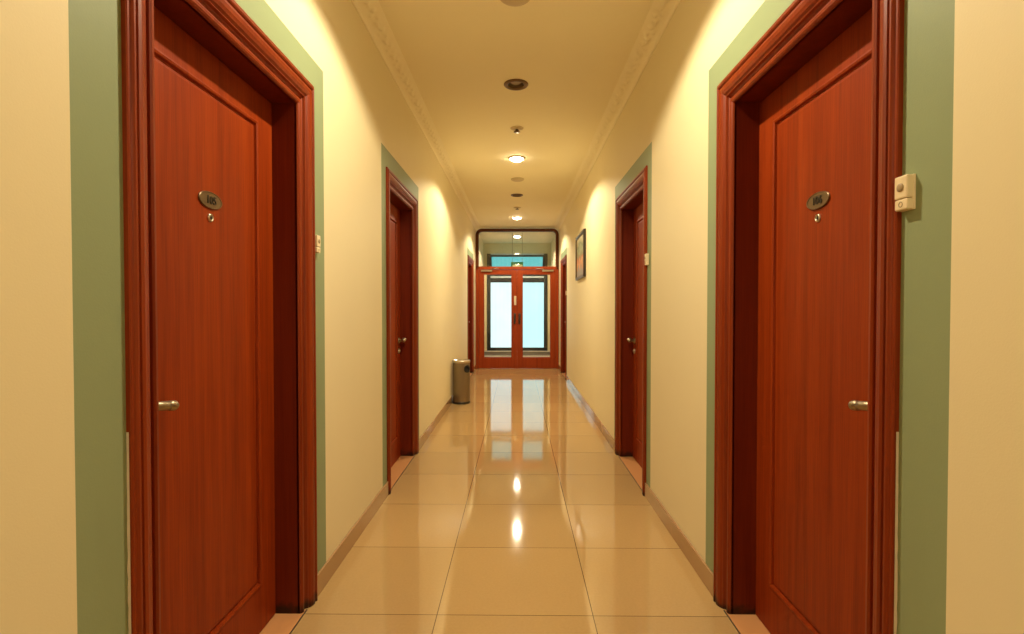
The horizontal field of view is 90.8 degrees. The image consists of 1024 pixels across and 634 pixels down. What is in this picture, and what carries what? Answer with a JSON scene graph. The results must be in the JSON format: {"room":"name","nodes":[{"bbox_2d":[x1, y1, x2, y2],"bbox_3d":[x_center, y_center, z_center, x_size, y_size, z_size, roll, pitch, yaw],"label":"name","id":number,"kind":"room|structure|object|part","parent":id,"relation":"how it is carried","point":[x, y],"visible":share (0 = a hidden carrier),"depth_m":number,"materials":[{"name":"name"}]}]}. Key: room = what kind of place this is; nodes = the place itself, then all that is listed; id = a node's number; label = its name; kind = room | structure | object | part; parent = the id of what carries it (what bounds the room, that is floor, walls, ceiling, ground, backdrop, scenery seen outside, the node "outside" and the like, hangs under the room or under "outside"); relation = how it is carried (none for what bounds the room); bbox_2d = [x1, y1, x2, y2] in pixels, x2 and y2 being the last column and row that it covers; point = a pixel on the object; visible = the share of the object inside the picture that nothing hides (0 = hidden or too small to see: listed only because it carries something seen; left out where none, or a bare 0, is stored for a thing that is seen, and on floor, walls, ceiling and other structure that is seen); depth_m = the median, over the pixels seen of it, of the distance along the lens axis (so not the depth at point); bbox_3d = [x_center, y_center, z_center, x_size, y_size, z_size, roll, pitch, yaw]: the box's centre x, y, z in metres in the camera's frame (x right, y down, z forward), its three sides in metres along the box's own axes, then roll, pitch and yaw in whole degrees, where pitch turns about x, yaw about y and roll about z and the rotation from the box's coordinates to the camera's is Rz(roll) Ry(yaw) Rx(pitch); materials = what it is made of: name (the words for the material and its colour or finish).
{"room":"hotel corridor","nodes":[
{"label":"hotel corridor","id":0,"kind":"room"},
{"bbox_2d":[0,0,483,633],"bbox_3d":[-0.922,-0.295,4.766,0.200,2.930,16.720,0,1,1],"label":"wall","id":1,"kind":"structure","parent":0,"point":[64,550],"depth_m":1.06,"materials":[{"name":"beige paint"}]},
{"bbox_2d":[121,0,317,633],"bbox_3d":[-0.940,0.127,1.642,0.203,2.191,1.039,0,1,1],"label":"door","id":2,"kind":"structure","parent":1,"relation":"in","point":[218,123],"depth_m":1.63,"materials":[{"name":"brown wood"}]},
{"bbox_3d":[-0.924,0.237,1.338,0.038,0.035,0.084,0,1,1],"label":"handle","id":3,"kind":"part","parent":2,"relation":"part of","materials":[{"name":"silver metal"}]},
{"bbox_3d":[-0.969,-0.375,1.623,0.005,0.054,0.124,0,1,1],"label":"number plate","id":4,"kind":"part","parent":2,"relation":"part of","materials":[{"name":"brown metal"}]},
{"bbox_2d":[315,235,320,252],"bbox_3d":[-0.840,-0.315,2.177,0.024,0.076,0.038,0,1,1],"label":"bell","id":5,"kind":"object","parent":1,"relation":"attached to","point":[317,237],"visible":0.84,"depth_m":2.16,"materials":[{"name":"beige plastic"}]},
{"bbox_2d":[317,364,475,595],"bbox_3d":[-0.818,1.124,4.689,0.010,0.094,16.518,0,1,1],"label":"baseboard","id":6,"kind":"structure","parent":1,"relation":"attached to","point":[326,572],"depth_m":2.73,"materials":[{"name":"brown tile"}]},
{"bbox_2d":[386,167,418,494],"bbox_3d":[-0.915,0.089,3.868,0.203,2.191,1.002,0,1,1],"label":"door","id":7,"kind":"structure","parent":1,"relation":"in","point":[401,204],"depth_m":4.24,"materials":[{"name":"brown wood"}]},
{"bbox_2d":[351,0,480,229],"bbox_3d":[-0.761,-1.734,5.005,0.116,0.063,10.850,0,1,1],"label":"crown molding","id":8,"kind":"structure","parent":1,"relation":"attached to","point":[370,12],"depth_m":3.70,"materials":[{"name":"paint"}]},
{"bbox_2d":[468,255,473,372],"bbox_3d":[-0.854,-0.003,9.359,0.203,2.191,1.047,0,1,1],"label":"door","id":9,"kind":"structure","parent":1,"relation":"in","point":[470,260],"depth_m":9.77,"materials":[{"name":"brown wood"}]},
{"bbox_2d":[476,228,558,368],"bbox_3d":[0.107,-0.379,10.471,1.718,2.905,0.167,0,1,1],"label":"door","id":10,"kind":"structure","parent":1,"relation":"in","point":[516,360],"depth_m":10.49,"materials":[{"name":"brown wood"}]},
{"bbox_2d":[484,351,549,356],"bbox_3d":[0.135,0.950,12.972,1.706,0.165,0.089,0,1,1],"label":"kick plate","id":11,"kind":"structure","parent":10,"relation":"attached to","point":[486,353],"depth_m":12.95,"materials":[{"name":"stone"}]},
{"bbox_3d":[0.108,-1.429,10.492,1.718,0.805,0.090,0,1,1],"label":"transom frame","id":12,"kind":"part","parent":10,"relation":"part of","materials":[{"name":"brown wood"}]},
{"bbox_3d":[0.156,0.034,10.459,0.044,0.220,0.063,0,1,1],"label":"handle","id":13,"kind":"part","parent":10,"relation":"part of","materials":[{"name":"grey metal"}]},
{"bbox_2d":[291,368,738,633],"bbox_3d":[0.044,1.228,4.861,2.130,0.120,17.120,0,1,1],"label":"floor","id":14,"kind":"structure","parent":0,"point":[516,513],"depth_m":2.69,"materials":[{"name":"tile"}]},
{"bbox_2d":[259,609,306,633],"bbox_3d":[-0.955,1.221,1.663,0.204,0.003,0.862,0,1,1],"label":"threshold","id":15,"kind":"object","parent":14,"relation":"on","point":[279,623],"visible":0.5,"depth_m":2.00,"materials":[{"name":"brown ceramic"}]},
{"bbox_2d":[391,455,414,488],"bbox_3d":[-0.930,1.183,3.886,0.204,0.003,0.830,0,1,1],"label":"threshold","id":16,"kind":"object","parent":14,"relation":"on","point":[401,464],"visible":0.33,"depth_m":3.96,"materials":[{"name":"brown ceramic"}]},
{"bbox_2d":[452,359,469,403],"bbox_3d":[-0.671,0.853,6.683,0.237,0.570,0.237,0,1,1],"label":"litter bin","id":17,"kind":"object","parent":14,"relation":"on","point":[461,367],"visible":1,"depth_m":6.58,"materials":[{"name":"gold metal"}]},
{"bbox_3d":[-0.671,0.584,6.679,0.237,0.032,0.237,0,1,1],"label":"lid","id":18,"kind":"part","parent":17,"relation":"part of","materials":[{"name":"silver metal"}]},
{"bbox_2d":[618,456,641,489],"bbox_3d":[0.996,1.184,3.861,0.204,0.003,0.838,0,1,1],"label":"threshold","id":19,"kind":"object","parent":14,"relation":"on","point":[630,463],"visible":0.33,"depth_m":3.94,"materials":[{"name":"brown ceramic"}]},
{"bbox_2d":[723,610,770,633],"bbox_3d":[0.972,1.221,1.660,0.204,0.003,0.854,0,1,1],"label":"threshold","id":20,"kind":"object","parent":14,"relation":"on","point":[744,624],"visible":0.5,"depth_m":1.99,"materials":[{"name":"brown ceramic"}]},
{"bbox_2d":[378,0,653,242],"bbox_3d":[0.044,-1.821,4.810,2.130,0.120,17.120,0,1,1],"label":"ceiling","id":21,"kind":"structure","parent":0,"point":[572,56],"depth_m":3.79,"materials":[{"name":"paint"}]},
{"bbox_2d":[501,0,529,6],"bbox_3d":[0.017,-1.714,2.707,0.172,0.023,0.172,0,1,1],"label":"smoke detector","id":22,"kind":"object","parent":21,"relation":"attached to","point":[514,3],"visible":1,"depth_m":2.74,"materials":[{"name":"beige plastic"}]},
{"bbox_2d":[504,79,527,90],"bbox_3d":[0.031,-1.776,3.781,0.184,0.091,0.184,0,1,1],"label":"recessed light","id":23,"kind":"object","parent":21,"relation":"in","point":[512,84],"visible":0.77,"depth_m":3.79,"materials":[{"name":"brown metal"}]},
{"bbox_2d":[508,155,524,161],"bbox_3d":[0.051,-1.795,5.630,0.184,0.115,0.184,0,1,1],"label":"recessed light","id":24,"kind":"object","parent":21,"relation":"in","point":[516,158],"visible":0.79,"depth_m":5.58,"materials":[{"name":"beige"}]},
{"bbox_2d":[510,157,522,161],"bbox_3d":[0.051,-1.750,5.631,0.153,0.024,0.153,0,1,1],"label":"diffuser","id":25,"kind":"object","parent":24,"relation":"attached to","point":[515,159],"depth_m":5.59,"materials":[{"name":"beige"}]},
{"bbox_2d":[510,126,522,132],"bbox_3d":[0.046,-1.740,4.701,0.124,0.039,0.124,0,1,1],"label":"sprinkler","id":26,"kind":"object","parent":21,"relation":"attached to","point":[516,129],"visible":1,"depth_m":4.68,"materials":[{"name":"beige metal"}]},
{"bbox_2d":[511,233,522,266],"bbox_3d":[0.113,-1.465,11.175,0.270,0.805,0.042,0,1,1],"label":"exit sign","id":27,"kind":"object","parent":21,"relation":"hanging from","point":[513,264],"visible":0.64,"depth_m":11.16,"materials":[{"name":"green"}]},
{"bbox_2d":[511,194,522,196],"bbox_3d":[0.072,-1.838,7.470,0.184,0.091,0.184,0,1,1],"label":"recessed light","id":28,"kind":"object","parent":21,"relation":"in","point":[512,195],"visible":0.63,"depth_m":7.49,"materials":[{"name":"beige metal"}]},
{"bbox_2d":[511,177,523,181],"bbox_3d":[0.072,-1.779,6.551,0.172,0.023,0.172,0,1,1],"label":"smoke detector","id":29,"kind":"object","parent":21,"relation":"attached to","point":[516,179],"visible":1,"depth_m":6.50,"materials":[{"name":"beige plastic"}]},
{"bbox_2d":[484,243,550,350],"bbox_3d":[0.136,-0.434,13.054,2.130,2.930,0.120,0,1,1],"label":"wall","id":30,"kind":"structure","parent":0,"point":[489,248],"depth_m":12.98,"materials":[{"name":"beige paint"}]},
{"bbox_2d":[487,254,547,350],"bbox_3d":[0.133,-0.379,12.875,1.558,2.495,0.380,0,1,1],"label":"window","id":31,"kind":"structure","parent":30,"relation":"in","point":[535,287],"depth_m":13.01,"materials":[{"name":"white glass"}]},
{"bbox_3d":[-0.235,-0.051,13.029,0.628,1.675,0.010,0,1,1],"label":"pane","id":32,"kind":"part","parent":31,"relation":"part of","materials":[{"name":"grey"}]},
{"bbox_3d":[0.133,-1.337,12.834,1.358,0.456,0.330,0,1,1],"label":"hopper sash","id":33,"kind":"part","parent":31,"relation":"part of","materials":[{"name":"teal glass"}]},
{"bbox_3d":[0.135,-1.316,12.999,1.368,0.625,0.100,0,1,1],"label":"rail","id":34,"kind":"part","parent":31,"relation":"part of","materials":[{"name":"red wood"}]},
{"bbox_3d":[0.133,-1.338,12.830,1.288,0.374,0.262,0,1,1],"label":"pane","id":35,"kind":"part","parent":31,"relation":"part of","materials":[{"name":"grey"}]},
{"bbox_3d":[0.504,-0.051,13.021,0.630,1.675,0.010,0,1,1],"label":"pane","id":36,"kind":"part","parent":31,"relation":"part of","materials":[{"name":"grey"}]},
{"bbox_2d":[551,0,1023,633],"bbox_3d":[1.008,-0.295,4.745,0.200,2.930,16.720,0,1,1],"label":"wall","id":37,"kind":"structure","parent":0,"point":[960,556],"depth_m":1.08,"materials":[{"name":"beige paint"}]},
{"bbox_2d":[560,255,566,379],"bbox_3d":[1.043,-0.002,9.338,0.203,2.191,1.047,0,1,1],"label":"door","id":38,"kind":"structure","parent":37,"relation":"in","point":[563,351],"depth_m":9.74,"materials":[{"name":"brown wood"}]},
{"bbox_2d":[575,228,585,280],"bbox_3d":[0.913,-0.812,6.742,0.034,0.602,0.870,0,1,1],"label":"framed picture","id":39,"kind":"object","parent":37,"relation":"attached to","point":[580,240],"visible":1,"depth_m":6.71,"materials":[{"name":"black"}]},
{"bbox_2d":[554,0,679,228],"bbox_3d":[0.853,-1.734,4.987,0.116,0.063,10.850,0,1,1],"label":"crown molding","id":40,"kind":"structure","parent":37,"relation":"attached to","point":[660,13],"depth_m":3.70,"materials":[{"name":"paint"}]},
{"bbox_2d":[615,165,647,495],"bbox_3d":[0.982,0.090,3.842,0.203,2.191,1.010,0,1,1],"label":"door","id":41,"kind":"structure","parent":37,"relation":"in","point":[631,204],"depth_m":4.22,"materials":[{"name":"brown wood"}]},
{"bbox_2d":[558,364,712,596],"bbox_3d":[0.902,1.125,4.670,0.010,0.094,16.518,0,1,1],"label":"baseboard","id":42,"kind":"structure","parent":37,"relation":"attached to","point":[701,568],"depth_m":2.77,"materials":[{"name":"brown tile"}]},
{"bbox_2d":[644,253,648,264],"bbox_3d":[0.881,-0.378,3.311,0.024,0.076,0.038,0,1,1],"label":"bell","id":43,"kind":"object","parent":37,"relation":"attached to","point":[646,257],"visible":1,"depth_m":3.29,"materials":[{"name":"beige plastic"}]},
{"bbox_2d":[713,0,903,633],"bbox_3d":[0.957,0.127,1.639,0.203,2.191,1.031,0,1,1],"label":"door","id":44,"kind":"structure","parent":37,"relation":"in","point":[809,123],"depth_m":1.64,"materials":[{"name":"brown wood"}]},
{"bbox_3d":[0.986,-0.375,1.627,0.005,0.054,0.124,0,1,1],"label":"number plate","id":45,"kind":"part","parent":44,"relation":"part of","materials":[{"name":"brown metal"}]},
{"bbox_3d":[0.934,0.237,1.340,0.038,0.035,0.084,0,1,1],"label":"handle","id":46,"kind":"part","parent":44,"relation":"part of","materials":[{"name":"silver metal"}]},
{"bbox_2d":[895,174,915,211],"bbox_3d":[0.857,-0.271,1.103,0.024,0.076,0.038,0,1,1],"label":"bell","id":47,"kind":"object","parent":37,"relation":"attached to","point":[905,185],"visible":1,"depth_m":1.09,"materials":[{"name":"beige plastic"}]}
]}

